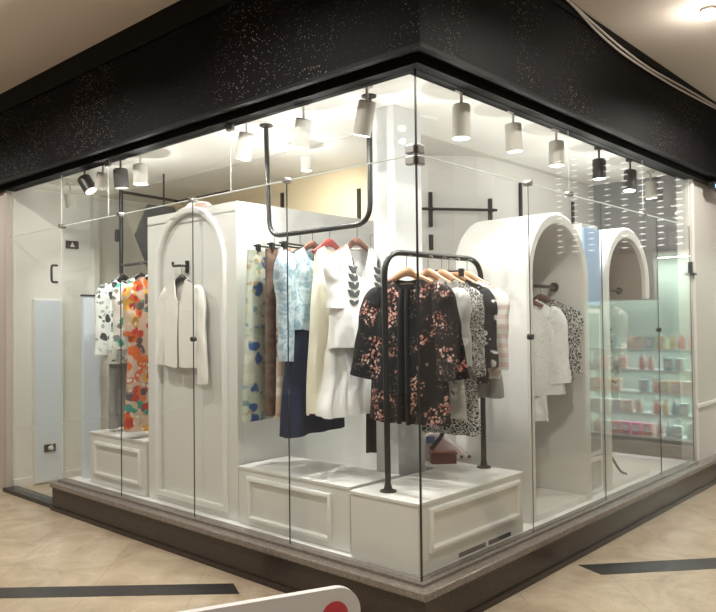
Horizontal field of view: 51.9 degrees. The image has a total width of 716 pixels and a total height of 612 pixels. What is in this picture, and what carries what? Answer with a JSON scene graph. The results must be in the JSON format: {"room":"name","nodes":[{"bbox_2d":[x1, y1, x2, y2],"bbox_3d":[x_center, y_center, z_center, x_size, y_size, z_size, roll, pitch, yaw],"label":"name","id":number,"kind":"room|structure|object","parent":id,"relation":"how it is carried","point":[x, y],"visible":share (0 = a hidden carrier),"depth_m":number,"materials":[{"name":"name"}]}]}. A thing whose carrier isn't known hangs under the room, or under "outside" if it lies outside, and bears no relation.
{"room":"shopping mall corridor","nodes":[
{"label":"shopping mall corridor","id":0,"kind":"room"},
{"bbox_2d":[0,192,3,488],"bbox_3d":[-4.787,0.333,8.181,4.290,2.802,0.020,-2,-2,42],"label":"wall","id":1,"kind":"structure","parent":0,"point":[2,193],"depth_m":6.81,"materials":[{"name":"beige paint"}]},
{"bbox_2d":[4,191,12,486],"bbox_3d":[-3.212,0.313,6.755,0.060,2.742,0.055,-2,-2,42],"label":"trim","id":2,"kind":"structure","parent":1,"relation":"attached to","point":[8,472],"depth_m":6.73,"materials":[{"name":"beige paint"}]},
{"bbox_2d":[3,486,51,507],"bbox_3d":[-2.817,1.655,6.392,0.990,0.035,0.120,-2,-2,42],"label":"trim","id":3,"kind":"structure","parent":1,"relation":"attached to","point":[18,491],"depth_m":6.39,"materials":[{"name":"grey stone"}]},
{"bbox_2d":[12,188,160,479],"bbox_3d":[-2.660,0.293,7.446,0.130,2.800,1.750,-2,-2,42],"label":"wall","id":4,"kind":"structure","parent":0,"point":[33,209],"depth_m":7.13,"materials":[{"name":"white paint"}]},
{"bbox_2d":[32,299,61,484],"bbox_3d":[-2.945,0.801,6.983,0.045,1.730,0.270,-2,-2,42],"label":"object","id":5,"kind":"object","parent":4,"relation":"attached to","point":[46,313],"visible":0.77,"depth_m":6.95,"materials":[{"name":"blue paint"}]},
{"bbox_2d":[13,469,81,486],"bbox_3d":[-2.612,1.640,7.340,0.020,0.078,1.620,-2,-2,42],"label":"baseboard","id":6,"kind":"structure","parent":4,"relation":"attached to","point":[23,482],"depth_m":6.86,"materials":[{"name":"white paint"}]},
{"bbox_2d":[91,195,99,294],"bbox_3d":[-2.620,0.291,7.349,0.060,2.800,0.060,-2,-2,42],"label":"trim","id":7,"kind":"structure","parent":4,"relation":"attached to","point":[95,224],"depth_m":7.35,"materials":[{"name":"white paint"}]},
{"bbox_2d":[0,0,178,93],"bbox_3d":[-3.537,-2.065,0.923,16.000,0.100,8.870,-2,-2,42],"label":"ceiling","id":8,"kind":"structure","parent":0,"point":[36,36],"depth_m":5.12,"materials":[{"name":"beige paint"}]},
{"bbox_2d":[108,363,126,428],"bbox_3d":[-1.902,0.729,6.018,0.119,0.519,0.325,-2,-2,35],"label":"trousers","id":9,"kind":"object","parent":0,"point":[114,392],"visible":0.41,"depth_m":5.92,"materials":[{"name":"grey fabric"}]},
{"bbox_2d":[167,165,372,220],"bbox_3d":[-0.947,0.264,7.006,3.000,2.800,0.100,-2,-2,42],"label":"wall","id":10,"kind":"structure","parent":0,"point":[332,193],"depth_m":6.40,"materials":[{"name":"beige paint"}]},
{"bbox_2d":[267,236,301,249],"bbox_3d":[-0.443,-0.410,4.680,0.029,0.135,0.400,-1,-2,34],"label":"hanger","id":11,"kind":"object","parent":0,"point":[272,245],"visible":0.56,"depth_m":4.54,"materials":[{"name":"black metal"}]},
{"bbox_2d":[265,248,277,415],"bbox_3d":[-0.505,0.162,4.594,0.080,1.030,0.220,-1,-2,34],"label":"trousers","id":12,"kind":"object","parent":11,"relation":"hanging from","point":[270,255],"visible":0.44,"depth_m":4.51,"materials":[{"name":"brown fabric"}]},
{"bbox_2d":[275,247,294,419],"bbox_3d":[-0.424,0.164,4.512,0.081,1.040,0.246,-1,-2,34],"label":"trousers","id":13,"kind":"object","parent":11,"relation":"hanging from","point":[280,365],"visible":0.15,"depth_m":4.41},
{"bbox_2d":[312,231,339,253],"bbox_3d":[-0.169,-0.395,4.431,0.022,0.178,0.309,-2,-2,39],"label":"hanger","id":14,"kind":"object","parent":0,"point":[329,242],"visible":0.78,"depth_m":4.41,"materials":[{"name":"red plastic"}]},
{"bbox_2d":[306,246,335,415],"bbox_3d":[-0.150,0.140,4.432,0.139,0.992,0.439,-2,-2,39],"label":"tunic","id":15,"kind":"object","parent":14,"relation":"hanging from","point":[319,315],"visible":0.41,"depth_m":4.29,"materials":[{"name":"beige fabric"}]},
{"bbox_2d":[30,74,666,204],"bbox_3d":[-0.137,-1.181,6.653,4.740,0.065,3.980,-2,-2,42],"label":"ceiling","id":16,"kind":"structure","parent":0,"point":[329,117],"depth_m":5.58,"materials":[{"name":"white paint"}]},
{"bbox_2d":[64,182,76,207],"bbox_3d":[-2.628,-1.007,6.736,0.100,0.232,0.123,-1,-1,16],"label":"spotlight","id":17,"kind":"object","parent":16,"relation":"hanging from","point":[70,199],"visible":1,"depth_m":6.70,"materials":[{"name":"white"}]},
{"bbox_2d":[77,171,96,194],"bbox_3d":[-2.200,-1.023,5.985,0.163,0.243,0.110,-1,-1,20],"label":"spotlight","id":18,"kind":"object","parent":16,"relation":"hanging from","point":[85,181],"visible":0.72,"depth_m":5.94,"materials":[{"name":"black metal"}]},
{"bbox_2d":[94,166,109,190],"bbox_3d":[-2.033,-1.032,5.846,0.133,0.234,0.100,-2,-2,42],"label":"spotlight","id":19,"kind":"object","parent":16,"relation":"hanging from","point":[101,182],"visible":0.73,"depth_m":5.81,"materials":[{"name":"grey"}]},
{"bbox_2d":[113,159,128,189],"bbox_3d":[-1.834,-1.031,5.695,0.117,0.248,0.115,-2,-2,42],"label":"spotlight","id":20,"kind":"object","parent":16,"relation":"hanging from","point":[120,175],"visible":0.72,"depth_m":5.65,"materials":[{"name":"grey metal"}]},
{"bbox_2d":[133,153,147,185],"bbox_3d":[-1.638,-1.038,5.543,0.110,0.246,0.113,-2,-2,42],"label":"spotlight","id":21,"kind":"object","parent":16,"relation":"hanging from","point":[140,170],"visible":0.89,"depth_m":5.50,"materials":[{"name":"white"}]},
{"bbox_2d":[134,174,175,267],"bbox_3d":[-1.696,-0.733,6.333,0.024,0.820,0.500,-2,-2,42],"label":"panel","id":22,"kind":"object","parent":16,"relation":"hanging from","point":[141,234],"visible":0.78,"depth_m":6.21,"materials":[{"name":"grey metal"}]},
{"bbox_2d":[235,121,254,160],"bbox_3d":[-0.719,-1.054,4.676,0.100,0.271,0.154,0,-2,-34],"label":"spotlight","id":23,"kind":"object","parent":16,"relation":"hanging from","point":[245,142],"visible":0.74,"depth_m":4.64,"materials":[{"name":"white"}]},
{"bbox_2d":[292,104,311,148],"bbox_3d":[-0.332,-1.065,4.363,0.100,0.272,0.142,0,-2,-36],"label":"spotlight","id":24,"kind":"object","parent":16,"relation":"hanging from","point":[302,128],"visible":0.86,"depth_m":4.33,"materials":[{"name":"white"}]},
{"bbox_2d":[301,143,311,171],"bbox_3d":[-0.377,-1.081,5.358,0.080,0.196,0.082,-2,-2,42],"label":"spotlight","id":25,"kind":"object","parent":16,"relation":"hanging from","point":[306,161],"visible":0.75,"depth_m":5.33,"materials":[{"name":"white"}]},
{"bbox_2d":[353,85,375,137],"bbox_3d":[0.035,-1.067,4.026,0.144,0.291,0.103,-2,-2,42],"label":"spotlight","id":26,"kind":"object","parent":16,"relation":"hanging from","point":[365,113],"visible":0.8,"depth_m":3.99,"materials":[{"name":"grey"}]},
{"bbox_2d":[452,90,469,140],"bbox_3d":[0.575,-1.075,4.101,0.104,0.286,0.100,-2,-2,42],"label":"spotlight","id":27,"kind":"object","parent":16,"relation":"hanging from","point":[460,111],"visible":0.82,"depth_m":4.06,"materials":[{"name":"grey"}]},
{"bbox_2d":[505,110,522,152],"bbox_3d":[0.956,-1.079,4.519,0.100,0.268,0.112,-2,-2,42],"label":"spotlight","id":28,"kind":"object","parent":16,"relation":"hanging from","point":[513,131],"visible":0.84,"depth_m":4.48,"materials":[{"name":"grey"}]},
{"bbox_2d":[549,128,563,166],"bbox_3d":[1.341,-1.077,4.973,0.100,0.260,0.100,-2,-2,42],"label":"spotlight","id":29,"kind":"object","parent":16,"relation":"hanging from","point":[556,147],"visible":0.88,"depth_m":4.93,"materials":[{"name":"grey"}]},
{"bbox_2d":[592,147,605,179],"bbox_3d":[1.815,-1.078,5.542,0.100,0.245,0.100,-2,-2,42],"label":"spotlight","id":30,"kind":"object","parent":16,"relation":"hanging from","point":[598,164],"visible":0.96,"depth_m":5.50,"materials":[{"name":"black metal"}]},
{"bbox_2d":[623,159,636,192],"bbox_3d":[2.205,-1.060,5.971,0.100,0.270,0.122,-2,-2,42],"label":"spotlight","id":31,"kind":"object","parent":16,"relation":"hanging from","point":[630,175],"visible":0.97,"depth_m":5.93,"materials":[{"name":"black metal"}]},
{"bbox_2d":[645,170,657,198],"bbox_3d":[2.574,-1.064,6.467,0.100,0.249,0.113,-2,-2,42],"label":"spotlight","id":32,"kind":"object","parent":16,"relation":"hanging from","point":[650,186],"visible":1,"depth_m":6.43,"materials":[{"name":"grey"}]},
{"bbox_2d":[338,227,370,251],"bbox_3d":[-0.005,-0.398,4.397,0.022,0.178,0.309,-2,-2,45],"label":"hanger","id":33,"kind":"object","parent":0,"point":[356,241],"visible":0.8,"depth_m":4.39,"materials":[{"name":"brown wood"}]},
{"bbox_2d":[323,245,380,348],"bbox_3d":[-0.001,-0.053,4.390,0.139,0.614,0.560,-2,-2,43],"label":"blouse","id":34,"kind":"object","parent":33,"relation":"hanging from","point":[349,274],"visible":0.76,"depth_m":4.26,"materials":[{"name":"white fabric"}]},
{"bbox_2d":[315,331,370,418],"bbox_3d":[-0.038,0.399,4.403,0.503,0.503,0.205,1,-2,-45],"label":"skirt","id":35,"kind":"object","parent":34,"relation":"hanging from","point":[342,394],"visible":0.49,"depth_m":4.26,"materials":[{"name":"white fabric"}]},
{"bbox_2d":[0,428,715,611],"bbox_3d":[-1.100,1.633,3.484,16.000,0.112,16.000,-2,-2,42],"label":"floor","id":36,"kind":"structure","parent":0,"point":[40,546],"depth_m":4.52,"materials":[{"name":"tile"}]},
{"bbox_2d":[0,583,238,597],"bbox_3d":[-2.259,1.626,4.134,3.200,0.022,0.165,-1,-1,-1],"label":"trim","id":37,"kind":"structure","parent":36,"relation":"on","point":[226,588],"depth_m":4.15,"materials":[{"name":"grey stone"}]},
{"bbox_2d":[178,585,360,611],"bbox_3d":[-0.331,1.046,1.344,0.720,0.975,0.320,0,-1,-24],"label":"sign board","id":38,"kind":"object","parent":36,"relation":"on","point":[336,598],"visible":1,"depth_m":1.43,"materials":[{"name":"white"}]},
{"bbox_2d":[579,558,715,574],"bbox_3d":[2.844,1.577,4.579,3.000,0.022,0.185,-1,-1,-7],"label":"trim","id":39,"kind":"structure","parent":36,"relation":"on","point":[703,563],"depth_m":4.45,"materials":[{"name":"grey stone"}]},
{"bbox_2d":[0,0,715,185],"bbox_3d":[-0.700,-1.390,9.144,9.130,0.615,7.130,-2,-2,42],"label":"fascia","id":40,"kind":"structure","parent":0,"point":[241,50],"depth_m":4.56,"materials":[{"name":"metal"}]},
{"bbox_2d":[61,176,62,478],"bbox_3d":[-1.894,0.148,6.679,0.010,2.560,1.639,-2,-2,42],"label":"window","id":41,"kind":"structure","parent":40,"relation":"in","point":[61,176],"depth_m":6.08,"materials":[{"name":"clear glass"}]},
{"bbox_2d":[0,0,237,113],"bbox_3d":[-3.022,-1.812,6.587,9.145,0.170,0.245,-2,-2,42],"label":"trim","id":42,"kind":"structure","parent":40,"relation":"attached to","point":[181,13],"depth_m":5.26,"materials":[{"name":"black"}]},
{"bbox_2d":[230,131,415,192],"bbox_3d":[-0.255,-0.937,4.104,1.462,0.426,0.010,-2,-2,42],"label":"window","id":43,"kind":"structure","parent":40,"relation":"in","point":[230,131],"depth_m":4.12,"materials":[{"name":"clear glass"}]},
{"bbox_2d":[0,42,715,184],"bbox_3d":[-0.696,-1.083,9.132,9.138,0.020,7.138,-2,-2,42],"label":"trim","id":44,"kind":"structure","parent":40,"relation":"attached to","point":[423,47],"depth_m":4.33,"materials":[{"name":"black"}]},
{"bbox_2d":[0,52,715,192],"bbox_3d":[-0.699,-1.058,9.186,9.060,0.048,7.060,-2,-2,42],"label":"trim","id":45,"kind":"structure","parent":40,"relation":"attached to","point":[426,67],"depth_m":4.46,"materials":[{"name":"black"}]},
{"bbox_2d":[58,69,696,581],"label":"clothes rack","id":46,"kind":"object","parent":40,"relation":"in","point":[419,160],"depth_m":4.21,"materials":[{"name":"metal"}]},
{"bbox_2d":[108,265,128,284],"bbox_3d":[-1.916,-0.248,6.014,0.022,0.178,0.289,-2,-2,35],"label":"hanger","id":47,"kind":"object","parent":46,"relation":"hanging from","point":[123,276],"visible":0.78,"depth_m":6.00,"materials":[{"name":"black metal"}]},
{"bbox_2d":[94,279,127,363],"bbox_3d":[-1.909,0.129,6.004,0.128,0.689,0.564,-2,-2,35],"label":"blouse","id":48,"kind":"object","parent":47,"relation":"hanging from","point":[103,309],"visible":0.42,"depth_m":5.82,"materials":[{"name":"fabric"}]},
{"bbox_2d":[120,217,121,495],"bbox_3d":[-1.420,0.349,5.146,0.912,2.080,0.010,-2,-2,42],"label":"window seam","id":49,"kind":"structure","parent":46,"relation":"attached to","point":[120,217],"depth_m":5.45,"materials":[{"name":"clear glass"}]},
{"bbox_2d":[125,263,145,282],"bbox_3d":[-1.723,-0.254,5.840,0.022,0.178,0.289,-2,-2,35],"label":"hanger","id":50,"kind":"object","parent":46,"relation":"hanging from","point":[140,274],"visible":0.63,"depth_m":5.82,"materials":[{"name":"black metal"}]},
{"bbox_2d":[112,278,134,359],"bbox_3d":[-1.715,0.100,5.830,0.126,0.642,0.536,-1,-2,34],"label":"blouse","id":51,"kind":"object","parent":50,"relation":"hanging from","point":[116,291],"visible":0.2,"depth_m":5.63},
{"bbox_2d":[253,236,277,251],"bbox_3d":[-0.540,-0.407,4.768,0.029,0.135,0.400,-1,-2,34],"label":"hanger","id":52,"kind":"object","parent":46,"relation":"hanging from","point":[257,246],"visible":0.63,"depth_m":4.63,"materials":[{"name":"black metal"}]},
{"bbox_2d":[242,250,273,421],"bbox_3d":[-0.636,0.183,4.633,0.088,1.066,0.272,-1,-2,34],"label":"trousers","id":53,"kind":"object","parent":52,"relation":"hanging from","point":[253,399],"visible":0.69,"depth_m":4.58,"materials":[{"name":"fabric"}]},
{"bbox_2d":[294,233,318,252],"bbox_3d":[-0.280,-0.391,4.532,0.022,0.178,0.328,-2,-2,36],"label":"hanger","id":54,"kind":"object","parent":46,"relation":"hanging from","point":[311,244],"visible":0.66,"depth_m":4.51,"materials":[{"name":"brown wood"}]},
{"bbox_2d":[273,248,314,361],"bbox_3d":[-0.287,-0.011,4.510,0.141,0.681,0.630,-1,-1,33],"label":"blouse","id":55,"kind":"object","parent":54,"relation":"hanging from","point":[301,262],"visible":0.56,"depth_m":4.31,"materials":[{"name":"fabric"}]},
{"bbox_2d":[279,329,344,437],"bbox_3d":[-0.283,0.354,4.528,0.189,0.842,0.540,-2,-2,36],"label":"skirt","id":56,"kind":"object","parent":55,"relation":"hanging from","point":[301,424],"visible":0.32,"depth_m":4.35,"materials":[{"name":"blue fabric"}]},
{"bbox_2d":[417,138,568,194],"bbox_3d":[0.835,-0.947,4.225,0.010,0.426,1.630,-2,-2,42],"label":"window","id":57,"kind":"structure","parent":40,"relation":"in","point":[568,138],"depth_m":4.18,"materials":[{"name":"clear glass"}]},
{"bbox_2d":[549,0,715,109],"bbox_3d":[2.629,-1.832,6.119,0.145,0.060,7.145,-2,-2,42],"label":"trim","id":58,"kind":"structure","parent":40,"relation":"attached to","point":[563,4],"depth_m":5.31,"materials":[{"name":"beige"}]},
{"bbox_2d":[566,0,715,108],"bbox_3d":[2.170,-1.825,5.485,0.032,0.155,3.501,-2,-2,42],"label":"cable","id":59,"kind":"object","parent":40,"relation":"attached to","point":[568,1],"visible":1,"depth_m":5.21,"materials":[{"name":"beige plastic"}]},
{"bbox_2d":[574,4,715,106],"bbox_3d":[2.167,-1.843,5.487,0.026,0.139,3.501,-2,-2,42],"label":"cable","id":60,"kind":"object","parent":40,"relation":"attached to","point":[585,15],"visible":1,"depth_m":5.35,"materials":[{"name":"beige plastic"}]},
{"bbox_2d":[70,452,687,576],"bbox_3d":[0.269,1.516,6.301,3.650,0.238,3.910,-2,-2,42],"label":"floor","id":61,"kind":"structure","parent":0,"point":[653,464],"depth_m":5.28,"materials":[{"name":"white paint"}]},
{"bbox_2d":[80,294,100,477],"bbox_3d":[-2.228,0.662,6.145,0.052,1.515,0.160,-2,-2,42],"label":"partition panel","id":62,"kind":"object","parent":61,"relation":"on","point":[91,363],"visible":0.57,"depth_m":6.11,"materials":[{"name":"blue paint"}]},
{"bbox_2d":[89,427,148,496],"bbox_3d":[-1.685,1.205,5.846,0.832,0.405,0.546,-2,-2,42],"label":"plinth","id":63,"kind":"object","parent":61,"relation":"on","point":[105,444],"visible":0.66,"depth_m":5.64,"materials":[{"name":"white paint"}]},
{"bbox_2d":[148,201,376,520],"bbox_3d":[-0.648,0.355,5.614,1.037,2.070,1.550,-2,-2,42],"label":"partition","id":64,"kind":"object","parent":61,"relation":"on","point":[223,234],"visible":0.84,"depth_m":5.01,"materials":[{"name":"white paint"}]},
{"bbox_2d":[172,261,188,272],"bbox_3d":[-1.239,-0.272,5.110,0.136,0.085,0.047,-1,-1,14],"label":"wall hook","id":65,"kind":"object","parent":64,"relation":"attached to","point":[186,265],"visible":1,"depth_m":5.10,"materials":[{"name":"black metal"}]},
{"bbox_2d":[175,264,191,285],"bbox_3d":[-1.216,-0.204,5.072,0.309,0.173,0.022,-2,-2,42],"label":"hanger","id":66,"kind":"object","parent":65,"relation":"hanging from","point":[180,278],"visible":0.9,"depth_m":5.07,"materials":[{"name":"black metal"}]},
{"bbox_2d":[155,279,207,384],"bbox_3d":[-1.214,0.172,5.061,0.608,0.716,0.066,-2,-2,42],"label":"jacket","id":67,"kind":"object","parent":66,"relation":"hanging from","point":[174,347],"visible":0.98,"depth_m":5.01,"materials":[{"name":"white"}]},
{"bbox_2d":[237,456,399,552],"bbox_3d":[-0.261,1.181,4.491,0.972,0.360,0.451,-2,-2,42],"label":"plinth","id":68,"kind":"object","parent":61,"relation":"on","point":[320,498],"visible":0.87,"depth_m":4.33,"materials":[{"name":"white paint"}]},
{"bbox_2d":[349,462,523,575],"bbox_3d":[0.479,1.168,4.173,0.486,0.355,1.027,-2,-2,42],"label":"plinth","id":69,"kind":"object","parent":61,"relation":"on","point":[467,509],"visible":0.98,"depth_m":3.90,"materials":[{"name":"white paint"}]},
{"bbox_2d":[454,213,591,522],"bbox_3d":[1.149,0.370,5.084,0.560,1.975,0.870,-2,-2,42],"label":"niche","id":70,"kind":"object","parent":61,"relation":"on","point":[562,466],"visible":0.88,"depth_m":4.91,"materials":[{"name":"white paint"}]},
{"bbox_2d":[542,299,583,379],"bbox_3d":[1.297,0.240,5.189,0.579,0.571,0.125,-1,-1,28],"label":"blouse","id":71,"kind":"object","parent":70,"relation":"attached to","point":[575,320],"visible":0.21,"depth_m":5.05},
{"bbox_2d":[572,223,603,493],"bbox_3d":[1.528,0.388,5.512,0.506,1.950,0.265,-2,-2,42],"label":"tall cabinet","id":72,"kind":"object","parent":61,"relation":"on","point":[589,235],"visible":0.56,"depth_m":5.36,"materials":[{"name":"white paint"}]},
{"bbox_2d":[599,228,649,490],"bbox_3d":[1.918,0.380,5.932,0.560,1.975,0.870,-2,-2,42],"label":"niche","id":73,"kind":"object","parent":61,"relation":"on","point":[624,263],"visible":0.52,"depth_m":5.73,"materials":[{"name":"white paint"}]},
{"bbox_2d":[373,104,424,476],"bbox_3d":[0.254,0.081,4.524,0.170,2.570,0.265,-2,-2,42],"label":"column","id":74,"kind":"structure","parent":0,"point":[393,125],"depth_m":4.45,"materials":[{"name":"white paint"}]},
{"bbox_2d":[381,254,433,284],"bbox_3d":[0.270,-0.198,4.069,0.328,0.173,0.022,-2,-2,34],"label":"hanger","id":75,"kind":"object","parent":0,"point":[405,272],"visible":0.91,"depth_m":4.06,"materials":[{"name":"brown wood"}]},
{"bbox_2d":[350,278,469,426],"bbox_3d":[0.271,0.247,4.054,0.756,0.805,0.140,-2,-2,38],"label":"blouse","id":76,"kind":"object","parent":75,"relation":"hanging from","point":[443,360],"visible":0.88,"depth_m":3.98,"materials":[{"name":"black fabric"}]},
{"bbox_2d":[412,255,451,283],"bbox_3d":[0.397,-0.198,4.152,0.289,0.173,0.022,-2,-2,34],"label":"hanger","id":77,"kind":"object","parent":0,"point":[428,272],"visible":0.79,"depth_m":4.13,"materials":[{"name":"brown wood"}]},
{"bbox_2d":[411,278,471,421],"bbox_3d":[0.402,0.241,4.141,0.527,0.791,0.112,-2,-2,34],"label":"blouse","id":78,"kind":"object","parent":77,"relation":"hanging from","point":[458,408],"visible":0.14,"depth_m":4.00,"materials":[{"name":"fabric"}]},
{"bbox_2d":[429,450,456,463],"bbox_3d":[0.543,0.964,4.688,0.168,0.075,0.073,-1,-1,-5],"label":"box","id":79,"kind":"object","parent":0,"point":[445,456],"visible":1,"depth_m":4.66,"materials":[{"name":"red"}]},
{"bbox_2d":[429,257,464,283],"bbox_3d":[0.482,-0.197,4.238,0.289,0.173,0.022,-2,-2,34],"label":"hanger","id":80,"kind":"object","parent":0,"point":[442,272],"visible":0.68,"depth_m":4.21,"materials":[{"name":"brown wood"}]},
{"bbox_2d":[451,279,485,403],"bbox_3d":[0.489,0.201,4.227,0.527,0.708,0.103,-2,-2,34],"label":"blouse","id":81,"kind":"object","parent":80,"relation":"hanging from","point":[478,368],"visible":0.21,"depth_m":4.08,"materials":[{"name":"fabric"}]},
{"bbox_2d":[422,385,480,436],"bbox_3d":[0.539,0.507,4.271,0.361,0.468,0.154,-2,-2,34],"label":"skirt","id":82,"kind":"object","parent":81,"relation":"hanging from","point":[472,427],"visible":0.2,"depth_m":4.17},
{"bbox_2d":[425,432,471,460],"bbox_3d":[0.576,0.856,4.777,0.331,0.293,0.134,-1,-1,-5],"label":"bag","id":83,"kind":"object","parent":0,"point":[433,441],"visible":0.62,"depth_m":4.74,"materials":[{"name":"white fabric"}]},
{"bbox_2d":[450,258,477,284],"bbox_3d":[0.572,-0.196,4.326,0.289,0.173,0.022,-2,-2,34],"label":"hanger","id":84,"kind":"object","parent":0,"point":[455,274],"visible":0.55,"depth_m":4.29,"materials":[{"name":"brown wood"}]},
{"bbox_2d":[465,279,498,383],"bbox_3d":[0.578,0.152,4.317,0.523,0.608,0.110,-1,-1,32],"label":"blouse","id":85,"kind":"object","parent":84,"relation":"hanging from","point":[489,301],"visible":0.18,"depth_m":4.17,"materials":[{"name":"black fabric"}]},
{"bbox_2d":[464,259,489,284],"bbox_3d":[0.654,-0.195,4.409,0.289,0.173,0.022,-2,-2,34],"label":"hanger","id":86,"kind":"object","parent":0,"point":[467,273],"visible":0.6,"depth_m":4.38,"materials":[{"name":"brown wood"}]},
{"bbox_2d":[477,280,509,378],"bbox_3d":[0.657,0.143,4.399,0.534,0.589,0.104,-2,-2,34],"label":"blouse","id":87,"kind":"object","parent":86,"relation":"hanging from","point":[503,303],"visible":0.23,"depth_m":4.25,"materials":[{"name":"fabric"}]},
{"bbox_2d":[477,371,503,398],"bbox_3d":[0.714,0.384,4.449,0.341,0.337,0.164,-2,-2,34],"label":"trousers","id":88,"kind":"object","parent":87,"relation":"hanging from","point":[494,389],"visible":0.14,"depth_m":4.34,"materials":[{"name":"grey fabric"}]},
{"bbox_2d":[372,155,593,442],"bbox_3d":[1.357,0.224,6.382,2.535,2.800,0.611,0,-1,-31],"label":"wall","id":89,"kind":"structure","parent":0,"point":[451,186],"depth_m":5.81,"materials":[{"name":"white paint"}]},
{"bbox_2d":[192,202,194,516],"bbox_3d":[-0.742,0.328,4.531,0.922,2.080,0.010,-2,-2,42],"label":"window seam","id":90,"kind":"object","parent":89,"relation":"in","point":[192,202],"depth_m":4.83,"materials":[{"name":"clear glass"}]},
{"bbox_2d":[286,183,290,543],"bbox_3d":[-0.052,0.306,3.905,0.946,2.080,0.010,-2,-2,42],"label":"window","id":91,"kind":"structure","parent":89,"relation":"in","point":[286,183],"depth_m":4.22,"materials":[{"name":"clear glass"}]},
{"bbox_2d":[58,460,698,587],"bbox_3d":[0.272,1.401,6.259,3.745,0.014,4.010,-2,-2,42],"label":"trim","id":92,"kind":"structure","parent":89,"relation":"attached to","point":[448,570],"depth_m":4.37,"materials":[{"name":"grey stone"}]},
{"bbox_2d":[50,454,715,602],"bbox_3d":[0.947,1.436,6.968,3.822,0.041,6.092,-2,-2,42],"label":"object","id":93,"kind":"structure","parent":89,"relation":"attached to","point":[426,594],"depth_m":4.28,"materials":[{"name":"grey stone"}]},
{"bbox_2d":[50,480,715,611],"bbox_3d":[0.949,1.627,6.968,3.816,0.030,6.086,-2,-2,42],"label":"trim","id":94,"kind":"structure","parent":89,"relation":"attached to","point":[524,585],"depth_m":4.69,"materials":[{"name":"brown stone"}]},
{"bbox_2d":[52,464,715,611],"bbox_3d":[0.952,1.549,6.976,3.792,0.185,6.072,-2,-2,42],"label":"base plinth","id":95,"kind":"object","parent":89,"relation":"attached to","point":[467,597],"depth_m":4.43,"materials":[{"name":"brown stone"}]},
{"bbox_2d":[527,186,533,531],"bbox_3d":[0.669,0.300,3.999,0.010,2.080,1.089,-2,-2,42],"label":"window","id":96,"kind":"structure","parent":89,"relation":"in","point":[527,186],"depth_m":4.40,"materials":[{"name":"clear glass"}]},
{"bbox_2d":[600,203,606,499],"bbox_3d":[1.377,0.308,4.780,0.010,2.080,1.021,-2,-2,42],"label":"window","id":97,"kind":"structure","parent":89,"relation":"in","point":[600,203],"depth_m":5.15,"materials":[{"name":"clear glass"}]},
{"bbox_2d":[637,212,661,474],"bbox_3d":[2.076,0.317,5.550,0.010,2.080,1.061,-2,-2,42],"label":"window","id":98,"kind":"structure","parent":89,"relation":"in","point":[637,212],"depth_m":5.94,"materials":[{"name":"clear glass"}]},
{"bbox_2d":[533,299,543,306],"bbox_3d":[1.116,-0.068,5.003,0.289,0.163,0.022,-1,-1,28],"label":"hanger","id":99,"kind":"object","parent":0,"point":[536,303],"visible":0.16,"depth_m":4.95,"materials":[{"name":"brown wood"}]},
{"bbox_2d":[533,299,570,395],"bbox_3d":[1.139,0.282,5.002,0.591,0.653,0.150,-1,-1,14],"label":"blouse","id":100,"kind":"object","parent":99,"relation":"hanging from","point":[552,371],"visible":0.43,"depth_m":4.92,"materials":[{"name":"white fabric"}]},
{"bbox_2d":[535,395,548,420],"bbox_3d":[1.109,0.688,4.998,0.367,0.180,0.120,-1,-1,28],"label":"trousers","id":101,"kind":"object","parent":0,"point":[541,409],"visible":0.35,"depth_m":4.91,"materials":[{"name":"white fabric"}]},
{"bbox_2d":[570,0,715,101],"bbox_3d":[5.220,-1.993,3.780,6.870,0.100,7.130,-2,-2,42],"label":"ceiling","id":102,"kind":"structure","parent":0,"point":[673,33],"depth_m":5.02,"materials":[{"name":"beige paint"}]},
{"bbox_2d":[701,6,715,20],"bbox_3d":[2.228,-1.857,4.676,0.090,0.065,0.090,-2,-2,42],"label":"ceiling lamp","id":103,"kind":"object","parent":102,"relation":"attached to","point":[708,13],"visible":1,"depth_m":4.64,"materials":[{"name":"white"}]},
{"bbox_2d":[676,177,715,460],"bbox_3d":[3.274,0.105,6.956,0.125,2.566,1.005,-2,-2,42],"label":"wall","id":104,"kind":"structure","parent":0,"point":[704,198],"depth_m":6.65,"materials":[{"name":"grey paint"}]},
{"bbox_2d":[660,218,694,460],"bbox_3d":[2.694,0.325,6.231,0.010,2.080,0.781,-2,-2,42],"label":"window","id":105,"kind":"structure","parent":104,"relation":"in","point":[660,218],"depth_m":6.51,"materials":[{"name":"clear glass"}]},
{"bbox_2d":[691,179,699,460],"bbox_3d":[3.001,0.117,6.552,0.013,2.502,0.040,-2,-2,42],"label":"trim","id":106,"kind":"structure","parent":104,"relation":"attached to","point":[692,180],"depth_m":6.54,"materials":[{"name":"white paint"}]},
{"bbox_3d":[0.080,-0.347,4.779,0.028,0.240,0.160,-2,-2,42],"label":"hanger","id":107,"kind":"object","parent":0,"visible":0},
{"bbox_2d":[366,413,376,452],"bbox_3d":[0.089,0.343,4.763,0.067,1.209,0.084,-2,-2,42],"label":"trousers","id":108,"kind":"object","parent":107,"relation":"hanging from","point":[371,438],"visible":0.14,"depth_m":4.72,"materials":[{"name":"black fabric"}]},
{"bbox_3d":[1.869,-0.058,5.833,0.289,0.163,0.022,-2,-2,36],"label":"hanger","id":109,"kind":"object","parent":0,"visible":0},
{"bbox_2d":[609,303,627,401],"bbox_3d":[1.871,0.355,5.822,0.529,0.787,0.131,-2,-2,35],"label":"blouse","id":110,"kind":"object","parent":109,"relation":"hanging from","point":[618,317],"visible":0.38,"depth_m":5.69,"materials":[{"name":"fabric"}]},
{"label":"hanger","id":111,"kind":"object","parent":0,"visible":0},
{"bbox_2d":[122,277,148,431],"bbox_3d":[-1.595,0.362,5.689,0.144,1.176,0.534,-2,-2,35],"label":"dress","id":112,"kind":"object","parent":111,"relation":"hanging from","point":[135,294],"visible":0.46,"depth_m":5.53,"materials":[{"name":"fabric"}]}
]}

